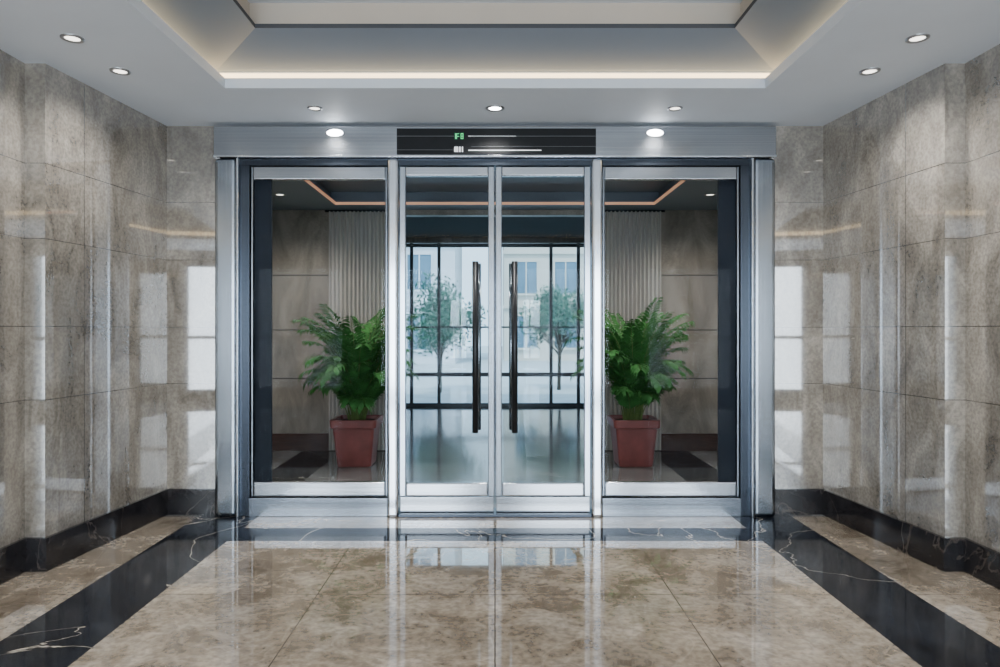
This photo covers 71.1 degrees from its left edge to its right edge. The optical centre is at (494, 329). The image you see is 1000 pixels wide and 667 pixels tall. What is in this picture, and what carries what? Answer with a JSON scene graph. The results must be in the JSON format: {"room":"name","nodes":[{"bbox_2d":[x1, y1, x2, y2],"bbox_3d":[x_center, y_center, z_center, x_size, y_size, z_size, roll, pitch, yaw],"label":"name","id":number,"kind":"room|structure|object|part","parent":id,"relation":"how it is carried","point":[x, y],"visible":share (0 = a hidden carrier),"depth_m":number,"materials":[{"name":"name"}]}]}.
{"room":"lobby","nodes":[
{"label":"lobby","id":0,"kind":"room"},
{"bbox_2d":[0,50,166,547],"bbox_3d":[-2.645,-0.073,0.860,0.510,2.826,8.720,0,0,0],"label":"wall","id":1,"kind":"structure","parent":0,"point":[83,171],"depth_m":4.14,"materials":[{"name":"beige stone"}]},
{"bbox_2d":[0,489,167,584],"bbox_3d":[-2.594,1.248,0.802,0.217,0.185,8.603,0,0,2],"label":"baseboard","id":2,"kind":"structure","parent":1,"relation":"attached to","point":[27,554],"depth_m":4.12,"materials":[{"name":"black stone"}]},
{"bbox_2d":[167,126,822,488],"bbox_3d":[0.000,-0.073,5.160,4.780,2.826,0.120,0,0,0],"label":"wall","id":3,"kind":"structure","parent":0,"point":[190,149],"depth_m":5.10,"materials":[{"name":"beige stone"}]},
{"bbox_2d":[251,166,386,496],"bbox_3d":[-1.270,0.011,5.080,0.989,2.385,0.060,0,0,0],"label":"window frame","id":4,"kind":"structure","parent":3,"relation":"in","point":[262,484],"depth_m":5.06,"materials":[{"name":"grey metal"}]},
{"bbox_3d":[-1.685,0.005,5.100,0.120,2.190,0.020,0,0,0],"label":"panel","id":5,"kind":"part","parent":4,"relation":"part of","materials":[{"name":"paint"}]},
{"bbox_3d":[-1.270,1.151,5.072,0.953,0.105,0.045,0,0,0],"label":"rail","id":6,"kind":"part","parent":4,"relation":"part of","materials":[{"name":"metal"}]},
{"bbox_3d":[-1.270,-1.135,5.072,0.953,0.095,0.045,0,0,0],"label":"rail","id":7,"kind":"part","parent":4,"relation":"part of","materials":[{"name":"metal"}]},
{"bbox_2d":[325,129,344,136],"bbox_3d":[-1.143,-1.407,5.000,0.140,0.064,0.036,0,0,0],"label":"lamp","id":8,"kind":"object","parent":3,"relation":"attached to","point":[331,132],"visible":1,"depth_m":4.99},
{"bbox_2d":[399,166,493,511],"bbox_3d":[-0.347,0.067,5.040,0.686,2.498,0.193,0,0,0],"label":"door","id":9,"kind":"structure","parent":3,"relation":"in","point":[414,496],"depth_m":5.05,"materials":[{"name":"metal"}]},
{"bbox_3d":[-0.347,1.153,5.072,0.596,0.100,0.045,0,0,0],"label":"rail","id":10,"kind":"part","parent":9,"relation":"part of","materials":[{"name":"metal"}]},
{"bbox_3d":[-0.347,-1.147,5.072,0.596,0.070,0.045,0,0,0],"label":"rail","id":11,"kind":"part","parent":9,"relation":"part of","materials":[{"name":"metal"}]},
{"bbox_3d":[-0.347,1.261,5.074,0.676,0.110,0.032,0,0,0],"label":"kick plate","id":12,"kind":"part","parent":9,"relation":"part of","materials":[{"name":"metal"}]},
{"bbox_3d":[-0.140,0.122,5.006,0.044,1.216,0.127,0,0,0],"label":"handle","id":13,"kind":"part","parent":9,"relation":"part of","materials":[{"name":"black metal"}]},
{"bbox_3d":[-0.118,0.122,5.103,0.032,1.216,0.066,0,0,0],"label":"handle","id":14,"kind":"part","parent":9,"relation":"part of","materials":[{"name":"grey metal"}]},
{"bbox_2d":[213,126,776,517],"bbox_3d":[0.000,-0.058,5.094,4.020,2.795,0.212,0,0,0],"label":"door frame","id":15,"kind":"structure","parent":3,"relation":"attached to","point":[237,149],"depth_m":5.00,"materials":[{"name":"metal"}]},
{"bbox_3d":[-1.269,1.274,5.085,0.994,0.133,0.130,0,0,0],"label":"kick plate","id":16,"kind":"part","parent":15,"relation":"part of","materials":[{"name":"grey metal"}]},
{"bbox_3d":[1.269,1.274,5.085,0.994,0.133,0.130,0,0,0],"label":"kick plate","id":17,"kind":"part","parent":15,"relation":"part of","materials":[{"name":"grey metal"}]},
{"bbox_2d":[168,489,821,514],"bbox_3d":[0.000,1.248,5.090,4.744,0.185,0.020,0,0,0],"label":"baseboard","id":18,"kind":"structure","parent":3,"relation":"attached to","point":[180,501],"depth_m":5.08,"materials":[{"name":"black stone"}]},
{"bbox_2d":[397,128,595,154],"bbox_3d":[0.010,-1.344,4.991,1.420,0.184,0.018,0,0,0],"label":"panel","id":19,"kind":"object","parent":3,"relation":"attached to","point":[410,141],"visible":1,"depth_m":4.99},
{"bbox_2d":[496,166,590,511],"bbox_3d":[0.347,0.067,5.040,0.686,2.498,0.193,0,0,0],"label":"door","id":20,"kind":"structure","parent":3,"relation":"in","point":[510,496],"depth_m":5.05,"materials":[{"name":"metal"}]},
{"bbox_3d":[0.118,0.122,5.103,0.032,1.216,0.066,0,0,0],"label":"handle","id":21,"kind":"part","parent":20,"relation":"part of","materials":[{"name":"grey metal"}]},
{"bbox_3d":[0.140,0.122,5.006,0.044,1.216,0.127,0,0,0],"label":"handle","id":22,"kind":"part","parent":20,"relation":"part of","materials":[{"name":"black metal"}]},
{"bbox_3d":[0.347,1.153,5.072,0.596,0.100,0.045,0,0,0],"label":"rail","id":23,"kind":"part","parent":20,"relation":"part of","materials":[{"name":"metal"}]},
{"bbox_3d":[0.347,-1.147,5.072,0.596,0.070,0.045,0,0,0],"label":"rail","id":24,"kind":"part","parent":20,"relation":"part of","materials":[{"name":"metal"}]},
{"bbox_3d":[0.347,1.261,5.074,0.676,0.110,0.032,0,0,0],"label":"kick plate","id":25,"kind":"part","parent":20,"relation":"part of","materials":[{"name":"metal"}]},
{"bbox_2d":[645,129,664,136],"bbox_3d":[1.143,-1.407,5.000,0.140,0.064,0.036,0,0,0],"label":"lamp","id":26,"kind":"object","parent":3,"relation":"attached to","point":[651,132],"visible":1,"depth_m":4.99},
{"bbox_2d":[603,166,738,496],"bbox_3d":[1.270,0.011,5.080,0.989,2.385,0.060,0,0,0],"label":"window frame","id":27,"kind":"structure","parent":3,"relation":"in","point":[727,484],"depth_m":5.08,"materials":[{"name":"grey metal"}]},
{"bbox_3d":[1.270,1.151,5.072,0.953,0.105,0.045,0,0,0],"label":"rail","id":28,"kind":"part","parent":27,"relation":"part of","materials":[{"name":"metal"}]},
{"bbox_3d":[1.270,-1.135,5.072,0.953,0.095,0.045,0,0,0],"label":"rail","id":29,"kind":"part","parent":27,"relation":"part of","materials":[{"name":"metal"}]},
{"bbox_3d":[1.685,0.005,5.100,0.120,2.190,0.020,0,0,0],"label":"panel","id":30,"kind":"part","parent":27,"relation":"part of","materials":[{"name":"paint"}]},
{"bbox_2d":[272,210,717,450],"bbox_3d":[0.000,-0.160,7.848,8.600,3.000,0.145,0,0,0],"label":"wall","id":31,"kind":"structure","parent":0,"point":[300,238],"depth_m":7.80,"materials":[{"name":"beige stone"}]},
{"bbox_2d":[272,170,717,209],"bbox_3d":[0.000,-1.412,6.510,5.200,0.150,2.580,0,0,0],"label":"ceiling","id":32,"kind":"structure","parent":0,"point":[300,195],"depth_m":7.36,"materials":[{"name":"grey paint"}]},
{"bbox_2d":[325,210,384,449],"bbox_3d":[-1.455,0.001,7.750,0.850,2.659,0.036,0,0,0],"label":"curtain","id":33,"kind":"object","parent":32,"relation":"hanging from","point":[356,237],"visible":0.34,"depth_m":7.75,"materials":[{"name":"beige fabric"}]},
{"bbox_3d":[-1.455,-1.317,7.750,0.850,0.024,0.024,0,0,0],"label":"rod","id":34,"kind":"part","parent":33,"relation":"part of","materials":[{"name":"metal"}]},
{"bbox_2d":[304,180,685,204],"bbox_3d":[0.000,-1.354,6.595,3.420,0.026,1.790,0,0,0],"label":"led strip","id":35,"kind":"object","parent":32,"relation":"attached to","point":[307,181],"visible":0.76,"depth_m":7.48,"materials":[{"name":"beige plastic"}]},
{"bbox_2d":[605,210,664,449],"bbox_3d":[1.455,0.001,7.750,0.850,2.659,0.036,0,0,0],"label":"curtain","id":36,"kind":"object","parent":32,"relation":"hanging from","point":[632,237],"visible":0.37,"depth_m":7.74,"materials":[{"name":"beige fabric"}]},
{"bbox_3d":[1.455,-1.317,7.750,0.850,0.024,0.024,0,0,0],"label":"rod","id":37,"kind":"part","parent":36,"relation":"part of","materials":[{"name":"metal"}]},
{"bbox_2d":[406,217,583,237],"bbox_3d":[0.000,-1.635,10.060,7.000,0.050,4.280,0,0,0],"label":"ceiling","id":38,"kind":"structure","parent":0,"point":[416,227],"depth_m":10.99,"materials":[{"name":"grey paint"}]},
{"bbox_2d":[406,238,583,243],"bbox_3d":[0.000,-0.310,12.275,8.600,3.300,0.150,0,0,0],"label":"wall","id":39,"kind":"structure","parent":0,"point":[408,240],"depth_m":12.20,"materials":[{"name":"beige stone"}]},
{"bbox_2d":[406,243,583,406],"bbox_3d":[0.000,-0.090,12.265,7.000,2.860,0.070,0,0,0],"label":"window","id":40,"kind":"structure","parent":39,"relation":"in","point":[438,374],"depth_m":12.23,"materials":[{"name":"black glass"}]},
{"bbox_2d":[0,407,999,666],"bbox_3d":[0.000,1.390,4.400,8.400,0.100,15.800,0,0,0],"label":"floor","id":41,"kind":"structure","parent":0,"point":[172,590],"depth_m":3.62,"materials":[{"name":"beige stone"}]},
{"bbox_2d":[290,304,420,466],"bbox_3d":[-1.376,0.497,6.992,1.306,1.686,1.263,0,0,-17],"label":"potted palm","id":42,"kind":"object","parent":41,"relation":"on","point":[353,368],"visible":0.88,"depth_m":6.81,"materials":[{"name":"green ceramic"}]},
{"bbox_2d":[330,415,382,466],"bbox_3d":[-1.380,1.107,7.000,0.458,0.465,0.458,0,0,0],"label":"pot","id":43,"kind":"object","parent":42,"relation":"attached to","point":[356,437],"depth_m":6.82,"materials":[{"name":"red ceramic"}]},
{"bbox_3d":[-1.393,0.296,6.996,1.178,1.232,1.186,0,0,0],"label":"stem","id":44,"kind":"part","parent":42,"relation":"part of","materials":[{"name":"green plant"}]},
{"bbox_2d":[564,297,694,466],"bbox_3d":[1.359,0.517,7.028,1.244,1.647,1.252,0,0,33],"label":"potted palm","id":45,"kind":"object","parent":41,"relation":"on","point":[637,369],"visible":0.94,"depth_m":6.81,"materials":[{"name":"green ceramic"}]},
{"bbox_3d":[1.374,0.313,7.050,1.215,1.198,1.074,0,0,0],"label":"stem","id":46,"kind":"part","parent":45,"relation":"part of","materials":[{"name":"green plant"}]},
{"bbox_2d":[607,415,659,466],"bbox_3d":[1.380,1.107,7.000,0.458,0.465,0.458,0,0,0],"label":"pot","id":47,"kind":"object","parent":45,"relation":"attached to","point":[633,437],"depth_m":6.82,"materials":[{"name":"red ceramic"}]},
{"bbox_2d":[0,0,999,125],"bbox_3d":[0.000,-1.693,0.785,5.500,0.414,8.870,0,0,0],"label":"ceiling","id":48,"kind":"structure","parent":0,"point":[175,52],"depth_m":4.14,"materials":[{"name":"paint"}]},
{"bbox_2d":[60,33,84,43],"bbox_3d":[-2.150,-1.484,3.562,0.112,0.013,0.112,0,0,0],"label":"recessed light","id":49,"kind":"object","parent":48,"relation":"in","point":[72,38],"visible":1,"depth_m":3.56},
{"bbox_2d":[109,67,130,75],"bbox_3d":[-2.150,-1.484,4.016,0.112,0.013,0.112,0,0,0],"label":"recessed light","id":50,"kind":"object","parent":48,"relation":"in","point":[119,71],"visible":1,"depth_m":4.01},
{"bbox_2d":[307,106,322,110],"bbox_3d":[-1.205,-1.484,4.686,0.102,0.013,0.102,0,0,0],"label":"recessed light","id":51,"kind":"object","parent":48,"relation":"in","point":[312,108],"visible":1,"depth_m":4.68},
{"bbox_2d":[220,73,769,77],"bbox_3d":[0.000,-1.583,1.350,3.550,0.063,6.130,0,0,0],"label":"led strip","id":52,"kind":"object","parent":48,"relation":"attached to","point":[225,75],"visible":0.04,"depth_m":4.40,"materials":[{"name":"white plastic"}]},
{"bbox_2d":[486,105,503,111],"bbox_3d":[0.000,-1.484,4.686,0.126,0.013,0.126,0,0,0],"label":"recessed light","id":53,"kind":"object","parent":48,"relation":"in","point":[493,108],"visible":1,"depth_m":4.68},
{"bbox_2d":[667,106,682,110],"bbox_3d":[1.205,-1.484,4.686,0.102,0.013,0.102,0,0,0],"label":"recessed light","id":54,"kind":"object","parent":48,"relation":"in","point":[671,108],"visible":1,"depth_m":4.68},
{"bbox_2d":[859,67,880,75],"bbox_3d":[2.150,-1.484,4.016,0.112,0.013,0.112,0,0,0],"label":"recessed light","id":55,"kind":"object","parent":48,"relation":"in","point":[868,71],"visible":1,"depth_m":4.01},
{"bbox_2d":[905,33,929,43],"bbox_3d":[2.150,-1.484,3.562,0.112,0.013,0.112,0,0,0],"label":"recessed light","id":56,"kind":"object","parent":48,"relation":"in","point":[917,38],"visible":1,"depth_m":3.56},
{"bbox_2d":[823,44,999,551],"bbox_3d":[2.645,-0.073,0.860,0.510,2.826,8.720,0,0,0],"label":"wall","id":57,"kind":"structure","parent":0,"point":[911,174],"depth_m":4.11,"materials":[{"name":"beige stone"}]},
{"bbox_2d":[822,489,999,589],"bbox_3d":[2.594,1.248,0.802,0.217,0.185,8.603,0,0,-2],"label":"baseboard","id":58,"kind":"structure","parent":57,"relation":"attached to","point":[946,554],"depth_m":4.08,"materials":[{"name":"black stone"}]},
{"label":"outside","id":59,"kind":"structure","parent":0,"visible":0},
{"bbox_2d":[406,346,583,402],"bbox_3d":[0.000,1.410,36.175,80.000,0.100,47.650,0,0,0],"label":"ground","id":60,"kind":"structure","parent":59,"point":[454,389],"depth_m":17.47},
{"bbox_2d":[406,247,461,363],"bbox_3d":[-6.300,-4.150,30.930,9.500,11.020,6.140,0,0,0],"label":"building","id":61,"kind":"structure","parent":60,"relation":"on","point":[425,258],"depth_m":28.00,"materials":[{"name":"white"}]},
{"bbox_2d":[406,272,487,392],"bbox_3d":[-1.047,0.072,15.024,1.897,2.578,2.028,0,0,0],"label":"tree","id":62,"kind":"object","parent":60,"relation":"on","point":[447,314],"visible":0.72,"depth_m":14.98,"materials":[{"name":"green plant"}]},
{"bbox_2d":[503,247,583,360],"bbox_3d":[5.200,-4.150,33.930,9.700,11.020,6.140,0,0,0],"label":"building","id":63,"kind":"structure","parent":60,"relation":"on","point":[533,262],"depth_m":31.00,"materials":[{"name":"white"}]},
{"bbox_2d":[518,283,583,389],"bbox_3d":[1.458,0.137,16.017,2.272,2.447,2.113,0,0,-44],"label":"tree","id":64,"kind":"object","parent":60,"relation":"on","point":[561,310],"visible":0.71,"depth_m":15.77,"materials":[{"name":"green plant"}]}
]}

